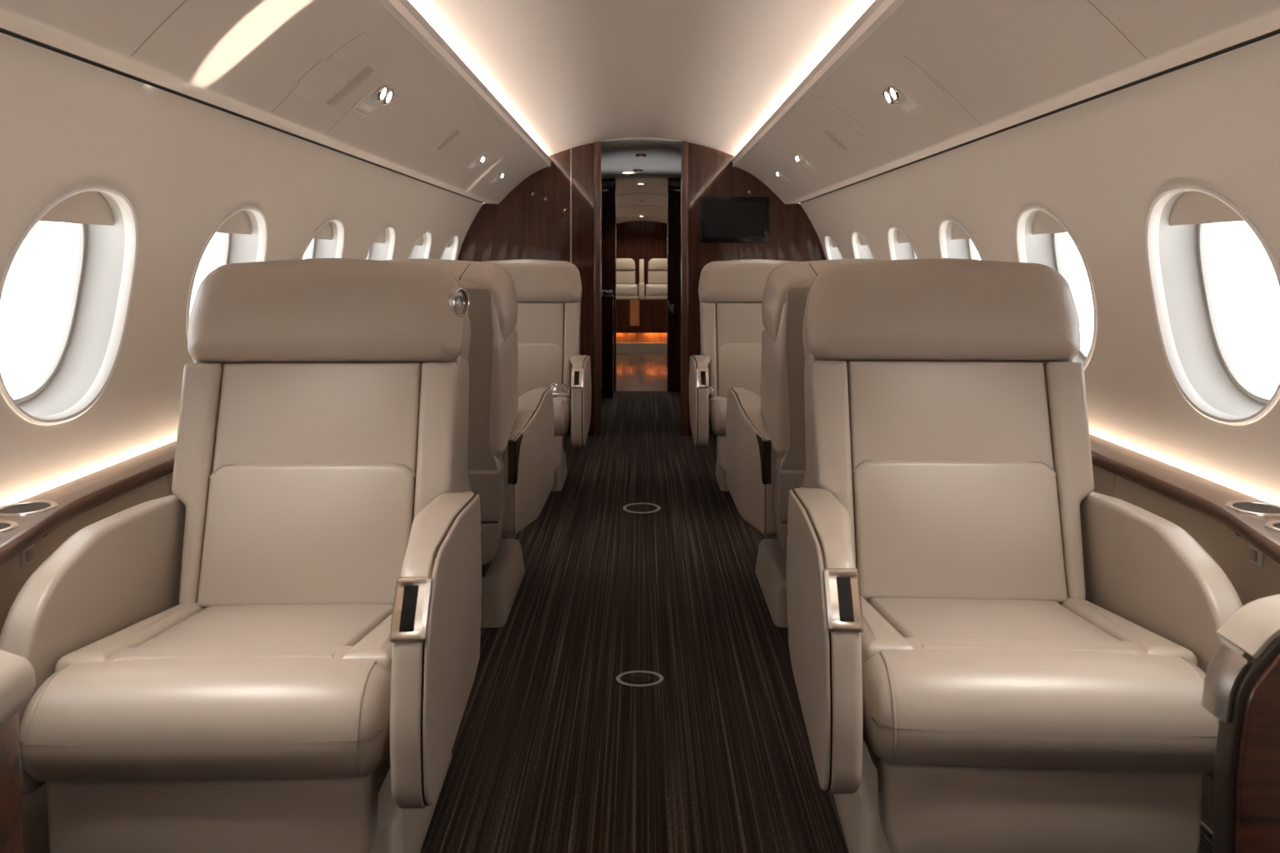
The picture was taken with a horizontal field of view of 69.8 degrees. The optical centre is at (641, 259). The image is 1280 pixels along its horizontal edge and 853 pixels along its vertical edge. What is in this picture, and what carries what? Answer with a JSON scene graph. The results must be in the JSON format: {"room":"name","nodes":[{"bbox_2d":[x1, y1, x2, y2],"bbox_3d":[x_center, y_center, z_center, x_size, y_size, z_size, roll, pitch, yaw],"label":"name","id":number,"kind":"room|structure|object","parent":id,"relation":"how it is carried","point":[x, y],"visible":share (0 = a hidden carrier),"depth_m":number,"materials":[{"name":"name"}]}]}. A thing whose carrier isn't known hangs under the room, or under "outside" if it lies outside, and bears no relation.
{"room":"aircraft cabin","nodes":[
{"label":"aircraft cabin","id":0,"kind":"room"},
{"bbox_2d":[0,32,483,506],"bbox_3d":[-1.147,0.080,2.353,0.208,0.900,7.515,0,0,0],"label":"wall","id":1,"kind":"structure","parent":0,"point":[182,166],"depth_m":2.23,"materials":[{"name":"beige paint"}]},
{"bbox_2d":[19,543,34,568],"bbox_3d":[-1.138,0.548,1.700,0.012,0.036,0.034,0,0,0],"label":"switch plate","id":2,"kind":"object","parent":1,"relation":"attached to","point":[27,557],"visible":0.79,"depth_m":1.69,"materials":[{"name":"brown plastic"}]},
{"bbox_2d":[0,184,138,425],"bbox_3d":[-1.266,0.092,1.977,0.220,0.520,0.466,0,0,0],"label":"window","id":3,"kind":"structure","parent":1,"relation":"in","point":[81,362],"depth_m":2.15,"materials":[{"name":"white plastic"}]},
{"bbox_2d":[39,190,114,225],"bbox_3d":[-1.222,-0.119,1.977,0.034,0.079,0.330,0,0,0],"label":"shade","id":4,"kind":"object","parent":3,"relation":"attached to","point":[91,207],"depth_m":2.01,"materials":[{"name":"beige plastic"}]},
{"bbox_2d":[0,472,173,852],"bbox_3d":[-1.145,0.832,2.318,0.033,0.653,7.445,0,0,0],"label":"wall panel","id":5,"kind":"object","parent":1,"relation":"attached to","point":[12,577],"depth_m":1.74,"materials":[{"name":"fabric"}]},
{"bbox_2d":[0,440,176,566],"bbox_3d":[-1.139,0.503,2.317,0.174,0.057,7.443,0,0,0],"label":"ledge","id":6,"kind":"object","parent":1,"relation":"attached to","point":[76,497],"visible":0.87,"depth_m":1.90,"materials":[{"name":"brown wood"}]},
{"bbox_2d":[0,520,19,533],"bbox_3d":[-1.150,0.500,1.618,0.085,0.056,0.085,0,0,0],"label":"cup holder","id":7,"kind":"object","parent":6,"relation":"in","point":[5,526],"visible":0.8,"depth_m":1.63,"materials":[{"name":"silver metal"}]},
{"bbox_2d":[0,500,58,537],"bbox_3d":[-1.175,0.500,1.747,0.108,0.056,0.108,0,0,0],"label":"cup holder","id":8,"kind":"object","parent":6,"relation":"in","point":[30,507],"visible":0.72,"depth_m":1.75,"materials":[{"name":"silver metal"}]},
{"bbox_2d":[185,205,268,362],"bbox_3d":[-1.266,0.092,2.728,0.220,0.520,0.466,0,0,0],"label":"window","id":9,"kind":"structure","parent":1,"relation":"in","point":[243,232],"depth_m":2.88,"materials":[{"name":"white plastic"}]},
{"bbox_2d":[216,210,251,234],"bbox_3d":[-1.222,-0.119,2.728,0.034,0.079,0.330,0,0,0],"label":"shade","id":10,"kind":"object","parent":9,"relation":"attached to","point":[241,222],"depth_m":2.78,"materials":[{"name":"beige plastic"}]},
{"bbox_2d":[0,27,484,203],"bbox_3d":[-1.041,-0.378,2.318,0.024,0.038,7.445,0,0,0],"label":"trim","id":11,"kind":"structure","parent":1,"relation":"attached to","point":[2,30],"depth_m":2.04,"materials":[{"name":"grey plastic"}]},
{"bbox_2d":[300,217,344,259],"bbox_3d":[-1.266,0.092,3.480,0.220,0.520,0.466,0,0,0],"label":"window","id":12,"kind":"structure","parent":1,"relation":"in","point":[327,241],"depth_m":3.64,"materials":[{"name":"white plastic"}]},
{"bbox_2d":[313,222,331,239],"bbox_3d":[-1.222,-0.119,3.480,0.034,0.079,0.330,0,0,0],"label":"shade","id":13,"kind":"object","parent":12,"relation":"attached to","point":[325,232],"depth_m":3.54,"materials":[{"name":"beige plastic"}]},
{"bbox_2d":[364,225,395,260],"bbox_3d":[-1.266,0.092,4.231,0.220,0.520,0.466,0,0,0],"label":"window","id":14,"kind":"structure","parent":1,"relation":"in","point":[382,247],"depth_m":4.40,"materials":[{"name":"white plastic"}]},
{"bbox_2d":[374,230,384,243],"bbox_3d":[-1.222,-0.119,4.231,0.034,0.079,0.330,0,0,0],"label":"shade","id":15,"kind":"object","parent":14,"relation":"attached to","point":[381,237],"depth_m":4.31,"materials":[{"name":"beige plastic"}]},
{"bbox_2d":[408,230,431,259],"bbox_3d":[-1.266,0.092,4.983,0.220,0.520,0.466,0,0,0],"label":"window","id":16,"kind":"structure","parent":1,"relation":"in","point":[421,248],"depth_m":5.15,"materials":[{"name":"white plastic"}]},
{"bbox_2d":[415,235,423,245],"bbox_3d":[-1.222,-0.119,4.983,0.034,0.079,0.330,0,0,0],"label":"shade","id":17,"kind":"object","parent":16,"relation":"attached to","point":[420,242],"depth_m":5.08,"materials":[{"name":"beige plastic"}]},
{"bbox_2d":[440,234,459,259],"bbox_3d":[-1.266,0.092,5.734,0.220,0.520,0.466,0,0,0],"label":"window","id":18,"kind":"structure","parent":1,"relation":"in","point":[449,252],"depth_m":5.91,"materials":[{"name":"white plastic"}]},
{"bbox_2d":[0,0,552,204],"bbox_3d":[-0.809,-0.519,2.328,0.441,0.302,7.465,0,0,0],"label":"panel","id":19,"kind":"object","parent":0,"point":[244,57],"depth_m":2.27,"materials":[{"name":"beige paint"}]},
{"bbox_2d":[290,52,349,99],"bbox_3d":[-0.836,-0.476,2.382,0.166,0.152,0.155,0,0,0],"label":"access hatch","id":20,"kind":"object","parent":19,"relation":"attached to","point":[323,72],"visible":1,"depth_m":2.38,"materials":[{"name":"beige paint"}]},
{"bbox_2d":[323,65,374,108],"bbox_3d":[-0.822,-0.489,2.576,0.129,0.117,0.072,0,0,0],"label":"ceiling vent","id":21,"kind":"object","parent":19,"relation":"in","point":[358,77],"visible":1,"depth_m":2.57,"materials":[{"name":"beige paint"}]},
{"bbox_2d":[353,79,399,116],"bbox_3d":[-0.812,-0.497,2.809,0.113,0.100,0.150,0,0,0],"label":"light","id":22,"kind":"object","parent":19,"relation":"attached to","point":[382,94],"visible":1,"depth_m":2.78,"materials":[{"name":"beige paint"}]},
{"bbox_2d":[432,130,459,152],"bbox_3d":[-0.809,-0.500,3.822,0.109,0.096,0.115,0,0,0],"label":"ceiling vent","id":23,"kind":"object","parent":19,"relation":"in","point":[452,135],"visible":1,"depth_m":3.81,"materials":[{"name":"beige paint"}]},
{"bbox_2d":[465,151,489,170],"bbox_3d":[-0.817,-0.493,4.563,0.105,0.093,0.110,0,0,0],"label":"light","id":24,"kind":"object","parent":19,"relation":"attached to","point":[481,159],"visible":0.99,"depth_m":4.54,"materials":[{"name":"beige paint"}]},
{"bbox_2d":[490,169,506,184],"bbox_3d":[-0.829,-0.482,5.306,0.089,0.082,0.100,0,0,0],"label":"light","id":25,"kind":"object","parent":19,"relation":"attached to","point":[501,175],"visible":1,"depth_m":5.28,"materials":[{"name":"beige paint"}]},
{"bbox_2d":[601,178,680,391],"bbox_3d":[0.000,0.175,8.130,2.040,1.970,0.100,0,0,0],"label":"wall","id":26,"kind":"structure","parent":0,"point":[674,185],"depth_m":8.08,"materials":[{"name":"brown wood"}]},
{"bbox_2d":[615,180,615,391],"bbox_3d":[-0.229,0.228,8.084,0.008,1.865,0.032,0,0,0],"label":"trim","id":27,"kind":"structure","parent":26,"relation":"attached to","point":[615,180],"depth_m":8.07,"materials":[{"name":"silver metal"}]},
{"bbox_2d":[667,180,668,391],"bbox_3d":[0.229,0.228,8.084,0.008,1.865,0.032,0,0,0],"label":"trim","id":28,"kind":"structure","parent":26,"relation":"attached to","point":[667,180],"depth_m":8.07,"materials":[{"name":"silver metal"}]},
{"bbox_2d":[668,300,674,313],"bbox_3d":[0.261,0.414,8.049,0.033,0.112,0.072,0,0,34],"label":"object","id":29,"kind":"structure","parent":26,"relation":"in","point":[672,306],"depth_m":8.05,"materials":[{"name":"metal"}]},
{"bbox_2d":[408,0,874,156],"bbox_3d":[0.000,-0.724,2.328,1.640,0.166,7.465,0,0,0],"label":"ceiling","id":30,"kind":"structure","parent":0,"point":[572,73],"depth_m":3.45,"materials":[{"name":"beige paint"}]},
{"bbox_2d":[457,142,825,435],"bbox_3d":[0.000,0.188,6.090,2.506,1.945,0.100,0,0,0],"label":"wall","id":31,"kind":"structure","parent":0,"point":[532,221],"depth_m":6.04,"materials":[{"name":"brown wood"}]},
{"bbox_2d":[570,148,571,263],"bbox_3d":[-0.466,0.213,6.039,0.007,1.893,0.006,0,0,0],"label":"trim","id":32,"kind":"structure","parent":31,"relation":"attached to","point":[571,148],"depth_m":6.04,"materials":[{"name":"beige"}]},
{"bbox_2d":[594,140,600,436],"bbox_3d":[-0.292,0.189,6.088,0.040,1.942,0.124,0,0,0],"label":"post","id":33,"kind":"object","parent":31,"relation":"attached to","point":[597,144],"visible":0.98,"depth_m":6.03,"materials":[{"name":"brown wood"}]},
{"bbox_2d":[600,144,601,431],"bbox_3d":[-0.270,0.185,6.093,0.004,1.910,0.045,0,0,0],"label":"trim","id":34,"kind":"structure","parent":31,"relation":"attached to","point":[601,144],"depth_m":6.08,"materials":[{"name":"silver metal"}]},
{"bbox_2d":[680,144,681,431],"bbox_3d":[0.264,0.185,6.093,0.004,1.910,0.045,0,0,0],"label":"trim","id":35,"kind":"structure","parent":31,"relation":"attached to","point":[681,144],"depth_m":6.07,"materials":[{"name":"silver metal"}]},
{"bbox_2d":[681,140,688,436],"bbox_3d":[0.286,0.189,6.088,0.040,1.942,0.124,0,0,0],"label":"post","id":36,"kind":"object","parent":31,"relation":"attached to","point":[684,144],"visible":0.99,"depth_m":6.03,"materials":[{"name":"brown wood"}]},
{"bbox_2d":[700,196,769,242],"bbox_3d":[0.610,-0.264,6.022,0.451,0.300,0.034,0,0,0],"label":"wall monitor","id":37,"kind":"object","parent":31,"relation":"attached to","point":[722,219],"visible":1,"depth_m":6.00,"materials":[{"name":"black"}]},
{"bbox_2d":[600,137,682,179],"bbox_3d":[0.000,-0.755,7.095,0.920,0.120,2.170,0,0,0],"label":"ceiling","id":38,"kind":"structure","parent":0,"point":[662,160],"depth_m":6.88,"materials":[{"name":"grey plastic"}]},
{"bbox_2d":[621,173,634,175],"bbox_3d":[-0.115,-0.723,7.750,0.104,0.010,0.104,0,0,0],"label":"recessed light","id":39,"kind":"object","parent":38,"relation":"in","point":[625,174],"visible":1,"depth_m":7.71,"materials":[{"name":"silver metal"}]},
{"bbox_2d":[615,179,667,223],"bbox_3d":[0.000,-0.477,9.990,2.000,0.585,3.820,0,0,0],"label":"ceiling","id":40,"kind":"structure","parent":0,"point":[654,193],"depth_m":9.73,"materials":[{"name":"beige paint"}]},
{"bbox_2d":[615,220,667,298],"bbox_3d":[0.000,0.260,11.890,2.040,1.800,0.060,0,0,0],"label":"wall","id":41,"kind":"structure","parent":0,"point":[636,241],"depth_m":11.86,"materials":[{"name":"brown wood"}]},
{"bbox_2d":[420,353,1213,852],"bbox_3d":[0.000,1.174,5.398,2.400,0.032,13.605,0,0,0],"label":"floor","id":42,"kind":"structure","parent":0,"point":[552,753],"depth_m":2.49,"materials":[{"name":"wood"}]},
{"bbox_2d":[0,650,34,852],"bbox_3d":[-0.893,0.807,1.083,0.314,0.707,0.095,0,0,0],"label":"armrest","id":43,"kind":"object","parent":42,"relation":"on","point":[17,673],"visible":1,"depth_m":1.10,"materials":[{"name":"beige leather"}]},
{"bbox_2d":[0,258,481,852],"bbox_3d":[-0.665,0.578,1.775,0.689,1.164,0.866,0,0,-1],"label":"seat","id":44,"kind":"object","parent":42,"relation":"on","point":[277,651],"visible":0.99,"depth_m":1.66,"materials":[{"name":"beige leather"}]},
{"bbox_2d":[19,645,391,781],"bbox_3d":[-0.663,0.712,1.439,0.550,0.164,0.188,0,0,-1],"label":"cushion","id":45,"kind":"object","parent":44,"relation":"on","point":[92,712],"depth_m":1.36,"materials":[{"name":"leather"}]},
{"bbox_2d":[197,463,415,608],"bbox_3d":[-0.674,0.561,1.878,0.415,0.284,0.134,0,0,-1],"label":"cushion","id":46,"kind":"object","parent":44,"relation":"on","point":[269,534],"depth_m":1.84,"materials":[{"name":"leather"}]},
{"bbox_2d":[212,363,422,480],"bbox_3d":[-0.676,0.347,1.936,0.415,0.256,0.118,0,0,-1],"label":"cushion","id":47,"kind":"object","parent":44,"relation":"on","point":[272,422],"depth_m":1.90,"materials":[{"name":"leather"}]},
{"bbox_2d":[384,258,554,628],"bbox_3d":[-0.665,0.578,3.005,0.689,1.164,0.866,0,0,0],"label":"seat","id":48,"kind":"object","parent":42,"relation":"on","point":[511,448],"visible":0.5,"depth_m":2.69,"materials":[{"name":"beige leather"}]},
{"bbox_2d":[484,259,591,491],"bbox_3d":[-0.593,0.578,4.506,0.691,1.164,0.909,0,0,0],"label":"seat","id":49,"kind":"object","parent":42,"relation":"on","point":[548,293],"visible":0.48,"depth_m":4.59,"materials":[{"name":"beige leather"}]},
{"bbox_2d":[514,303,564,351],"bbox_3d":[-0.600,0.347,4.646,0.415,0.256,0.118,0,0,0],"label":"cushion","id":50,"kind":"object","parent":49,"relation":"on","point":[539,327],"depth_m":4.61,"materials":[{"name":"leather"}]},
{"bbox_2d":[517,343,564,398],"bbox_3d":[-0.600,0.561,4.588,0.415,0.284,0.134,0,0,0],"label":"cushion","id":51,"kind":"object","parent":49,"relation":"on","point":[540,365],"depth_m":4.55,"materials":[{"name":"leather"}]},
{"bbox_2d":[518,398,570,435],"bbox_3d":[-0.600,0.712,4.149,0.550,0.164,0.188,0,0,0],"label":"cushion","id":52,"kind":"object","parent":49,"relation":"on","point":[561,406],"depth_m":4.08,"materials":[{"name":"leather"}]},
{"bbox_2d":[601,294,614,398],"bbox_3d":[-0.318,0.730,7.850,0.165,0.860,0.300,0,0,0],"label":"base cabinet","id":53,"kind":"object","parent":42,"relation":"on","point":[612,297],"visible":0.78,"depth_m":7.70,"materials":[{"name":"brown wood"}]},
{"bbox_2d":[601,290,612,295],"bbox_3d":[-0.312,0.279,7.830,0.125,0.042,0.200,0,0,0],"label":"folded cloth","id":54,"kind":"object","parent":53,"relation":"on","point":[611,291],"visible":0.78,"depth_m":7.79,"materials":[{"name":"grey"}]},
{"bbox_2d":[615,670,664,686],"bbox_3d":[-0.005,1.159,2.537,0.132,0.005,0.092,0,0,0],"label":"ring","id":55,"kind":"object","parent":42,"relation":"on","point":[639,678],"visible":1,"depth_m":2.53,"materials":[{"name":"grey metal"}]},
{"bbox_2d":[615,298,667,353],"bbox_3d":[0.000,0.826,11.590,1.960,0.662,0.520,0,0,0],"label":"base cabinet","id":56,"kind":"object","parent":42,"relation":"on","point":[641,324],"visible":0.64,"depth_m":11.35,"materials":[{"name":"wood"}]},
{"bbox_2d":[615,258,638,299],"bbox_3d":[-0.302,0.237,11.560,0.520,0.510,0.400,0,0,0],"label":"seat","id":57,"kind":"object","parent":56,"relation":"on","point":[626,287],"visible":0.56,"depth_m":11.58,"materials":[{"name":"leather"}]},
{"bbox_2d":[639,259,644,299],"bbox_3d":[0.000,0.242,11.585,0.072,0.500,0.370,0,0,0],"label":"centre armrest","id":58,"kind":"object","parent":56,"relation":"on","point":[641,261],"visible":1,"depth_m":11.68,"materials":[{"name":"leather"}]},
{"bbox_2d":[645,258,667,299],"bbox_3d":[0.302,0.237,11.560,0.520,0.510,0.400,0,0,0],"label":"seat","id":59,"kind":"object","parent":56,"relation":"on","point":[657,287],"visible":0.47,"depth_m":11.58,"materials":[{"name":"leather"}]},
{"bbox_2d":[622,503,660,513],"bbox_3d":[0.000,1.159,4.280,0.176,0.005,0.176,0,0,0],"label":"ring","id":60,"kind":"object","parent":42,"relation":"on","point":[641,507],"visible":1,"depth_m":4.28,"materials":[{"name":"grey metal"}]},
{"bbox_2d":[689,259,795,491],"bbox_3d":[0.578,0.578,4.507,0.693,1.164,0.910,0,0,0],"label":"seat","id":61,"kind":"object","parent":42,"relation":"on","point":[731,292],"visible":0.48,"depth_m":4.59,"materials":[{"name":"beige leather"}]},
{"bbox_2d":[709,400,726,435],"bbox_3d":[0.585,0.712,4.149,0.550,0.164,0.188,0,0,0],"label":"cushion","id":62,"kind":"object","parent":61,"relation":"on","point":[717,412],"depth_m":4.08,"materials":[{"name":"leather"}]},
{"bbox_2d":[716,343,761,398],"bbox_3d":[0.585,0.561,4.588,0.415,0.284,0.134,0,0,0],"label":"cushion","id":63,"kind":"object","parent":61,"relation":"on","point":[738,365],"depth_m":4.55,"materials":[{"name":"leather"}]},
{"bbox_2d":[715,303,764,347],"bbox_3d":[0.585,0.347,4.646,0.415,0.256,0.118,0,0,0],"label":"cushion","id":64,"kind":"object","parent":61,"relation":"on","point":[737,325],"depth_m":4.61,"materials":[{"name":"leather"}]},
{"bbox_2d":[725,258,890,628],"bbox_3d":[0.653,0.578,3.005,0.689,1.164,0.866,0,0,0],"label":"seat","id":65,"kind":"object","parent":42,"relation":"on","point":[766,449],"visible":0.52,"depth_m":2.69,"materials":[{"name":"beige leather"}]},
{"bbox_2d":[786,258,1244,852],"bbox_3d":[0.639,0.578,1.805,0.689,1.164,0.866,0,0,3],"label":"seat","id":66,"kind":"object","parent":42,"relation":"on","point":[992,650],"visible":0.98,"depth_m":1.68,"materials":[{"name":"beige leather"}]},
{"bbox_2d":[846,361,1054,476],"bbox_3d":[0.653,0.347,1.966,0.415,0.256,0.118,0,0,3],"label":"cushion","id":67,"kind":"object","parent":66,"relation":"on","point":[904,418],"depth_m":1.93,"materials":[{"name":"leather"}]},
{"bbox_2d":[851,460,1067,603],"bbox_3d":[0.650,0.561,1.908,0.415,0.284,0.134,0,0,3],"label":"cushion","id":68,"kind":"object","parent":66,"relation":"on","point":[978,530],"depth_m":1.86,"materials":[{"name":"leather"}]},
{"bbox_2d":[861,637,1218,772],"bbox_3d":[0.629,0.712,1.470,0.550,0.164,0.188,0,0,3],"label":"cushion","id":69,"kind":"object","parent":66,"relation":"on","point":[930,704],"depth_m":1.40,"materials":[{"name":"leather"}]},
{"bbox_2d":[1201,594,1279,852],"bbox_3d":[0.874,0.776,1.136,0.352,0.769,0.084,0,0,0],"label":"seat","id":70,"kind":"object","parent":42,"relation":"on","point":[1242,692],"visible":1,"depth_m":1.10,"materials":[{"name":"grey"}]},
{"bbox_2d":[730,0,1279,204],"bbox_3d":[0.809,-0.519,2.328,0.441,0.302,7.465,0,0,0],"label":"panel","id":71,"kind":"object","parent":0,"point":[1002,64],"depth_m":2.30,"materials":[{"name":"beige paint"}]},
{"bbox_2d":[773,168,789,182],"bbox_3d":[0.815,-0.494,5.339,0.090,0.080,0.100,0,0,0],"label":"light","id":72,"kind":"object","parent":71,"relation":"attached to","point":[778,173],"visible":0.98,"depth_m":5.32,"materials":[{"name":"beige paint"}]},
{"bbox_2d":[791,150,814,169],"bbox_3d":[0.807,-0.501,4.602,0.105,0.093,0.110,0,0,0],"label":"light","id":73,"kind":"object","parent":71,"relation":"attached to","point":[798,157],"visible":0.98,"depth_m":4.58,"materials":[{"name":"beige paint"}]},
{"bbox_2d":[823,130,850,152],"bbox_3d":[0.809,-0.500,3.822,0.109,0.096,0.115,0,0,0],"label":"ceiling vent","id":74,"kind":"object","parent":71,"relation":"in","point":[830,135],"visible":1,"depth_m":3.81,"materials":[{"name":"beige paint"}]},
{"bbox_2d":[837,120,868,145],"bbox_3d":[0.813,-0.496,3.550,0.124,0.109,0.115,0,0,0],"label":"ceiling vent","id":75,"kind":"object","parent":71,"relation":"attached to","point":[846,127],"visible":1,"depth_m":3.55,"materials":[{"name":"beige paint"}]},
{"bbox_2d":[877,80,923,115],"bbox_3d":[0.803,-0.505,2.852,0.114,0.098,0.150,0,0,0],"label":"light","id":76,"kind":"object","parent":71,"relation":"attached to","point":[894,94],"visible":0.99,"depth_m":2.82,"materials":[{"name":"beige paint"}]},
{"bbox_2d":[906,69,951,105],"bbox_3d":[0.806,-0.502,2.609,0.169,0.149,0.115,0,0,0],"label":"access hatch","id":77,"kind":"object","parent":71,"relation":"attached to","point":[918,77],"visible":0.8,"depth_m":2.60,"materials":[{"name":"beige paint"}]},
{"bbox_2d":[800,33,1279,505],"bbox_3d":[1.147,0.080,2.353,0.208,0.900,7.515,0,0,0],"label":"wall","id":78,"kind":"structure","parent":0,"point":[1100,166],"depth_m":2.25,"materials":[{"name":"beige paint"}]},
{"bbox_2d":[824,234,843,259],"bbox_3d":[1.266,0.092,5.734,0.220,0.520,0.466,0,0,0],"label":"window","id":79,"kind":"structure","parent":78,"relation":"in","point":[833,252],"depth_m":5.91,"materials":[{"name":"white plastic"}]},
{"bbox_2d":[851,230,874,259],"bbox_3d":[1.266,0.092,4.983,0.220,0.520,0.466,0,0,0],"label":"window","id":80,"kind":"structure","parent":78,"relation":"in","point":[861,247],"depth_m":5.15,"materials":[{"name":"white plastic"}]},
{"bbox_2d":[860,235,867,245],"bbox_3d":[1.222,-0.119,4.983,0.034,0.079,0.330,0,0,0],"label":"shade","id":81,"kind":"object","parent":80,"relation":"attached to","point":[862,242],"depth_m":5.08,"materials":[{"name":"beige plastic"}]},
{"bbox_2d":[887,225,919,259],"bbox_3d":[1.266,0.092,4.231,0.220,0.520,0.466,0,0,0],"label":"window","id":82,"kind":"structure","parent":78,"relation":"in","point":[900,246],"depth_m":4.40,"materials":[{"name":"white plastic"}]},
{"bbox_2d":[898,230,909,243],"bbox_3d":[1.222,-0.119,4.231,0.034,0.079,0.330,0,0,0],"label":"shade","id":83,"kind":"object","parent":82,"relation":"attached to","point":[902,237],"depth_m":4.31,"materials":[{"name":"beige plastic"}]},
{"bbox_2d":[938,217,983,259],"bbox_3d":[1.266,0.092,3.480,0.220,0.520,0.466,0,0,0],"label":"window","id":84,"kind":"structure","parent":78,"relation":"in","point":[955,241],"depth_m":3.64,"materials":[{"name":"white plastic"}]},
{"bbox_2d":[951,222,969,239],"bbox_3d":[1.222,-0.119,3.480,0.034,0.079,0.330,0,0,0],"label":"shade","id":85,"kind":"object","parent":84,"relation":"attached to","point":[957,232],"depth_m":3.54,"materials":[{"name":"beige plastic"}]},
{"bbox_2d":[799,28,1279,203],"bbox_3d":[1.041,-0.378,2.318,0.024,0.038,7.445,0,0,0],"label":"trim","id":86,"kind":"structure","parent":78,"relation":"attached to","point":[1276,32],"depth_m":2.05,"materials":[{"name":"grey"}]},
{"bbox_2d":[1015,205,1097,369],"bbox_3d":[1.266,0.092,2.728,0.220,0.520,0.466,0,0,0],"label":"window","id":87,"kind":"structure","parent":78,"relation":"in","point":[1039,232],"depth_m":2.87,"materials":[{"name":"white plastic"}]},
{"bbox_2d":[1031,210,1066,234],"bbox_3d":[1.222,-0.119,2.728,0.034,0.079,0.330,0,0,0],"label":"shade","id":88,"kind":"object","parent":87,"relation":"attached to","point":[1042,222],"depth_m":2.78,"materials":[{"name":"beige plastic"}]},
{"bbox_2d":[1089,434,1279,564],"bbox_3d":[1.139,0.503,2.317,0.174,0.057,7.443,0,0,0],"label":"ledge","id":89,"kind":"object","parent":78,"relation":"attached to","point":[1207,497],"visible":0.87,"depth_m":1.93,"materials":[{"name":"brown wood"}]},
{"bbox_2d":[1225,500,1279,537],"bbox_3d":[1.175,0.500,1.747,0.108,0.056,0.108,0,0,0],"label":"cup holder","id":90,"kind":"object","parent":89,"relation":"in","point":[1252,507],"visible":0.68,"depth_m":1.75,"materials":[{"name":"silver metal"}]},
{"bbox_2d":[1264,520,1279,532],"bbox_3d":[1.150,0.500,1.618,0.085,0.056,0.085,0,0,0],"label":"cup holder","id":91,"kind":"object","parent":89,"relation":"in","point":[1272,525],"visible":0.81,"depth_m":1.63,"materials":[{"name":"silver metal"}]},
{"bbox_2d":[1092,465,1279,832],"bbox_3d":[1.145,0.832,2.318,0.033,0.653,7.445,0,0,0],"label":"wall panel","id":92,"kind":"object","parent":78,"relation":"attached to","point":[1229,551],"depth_m":1.83,"materials":[{"name":"fabric"}]},
{"bbox_2d":[1249,543,1264,568],"bbox_3d":[1.138,0.548,1.700,0.012,0.036,0.034,0,0,0],"label":"switch plate","id":93,"kind":"object","parent":92,"relation":"attached to","point":[1256,557],"visible":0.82,"depth_m":1.69,"materials":[{"name":"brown plastic"}]},
{"bbox_2d":[1145,184,1279,425],"bbox_3d":[1.266,0.092,1.977,0.220,0.520,0.466,0,0,0],"label":"window","id":94,"kind":"structure","parent":78,"relation":"in","point":[1202,362],"depth_m":2.15,"materials":[{"name":"white plastic"}]},
{"bbox_2d":[1169,190,1244,225],"bbox_3d":[1.222,-0.119,1.977,0.034,0.079,0.330,0,0,0],"label":"shade","id":95,"kind":"object","parent":94,"relation":"attached to","point":[1192,207],"depth_m":2.01,"materials":[{"name":"beige plastic"}]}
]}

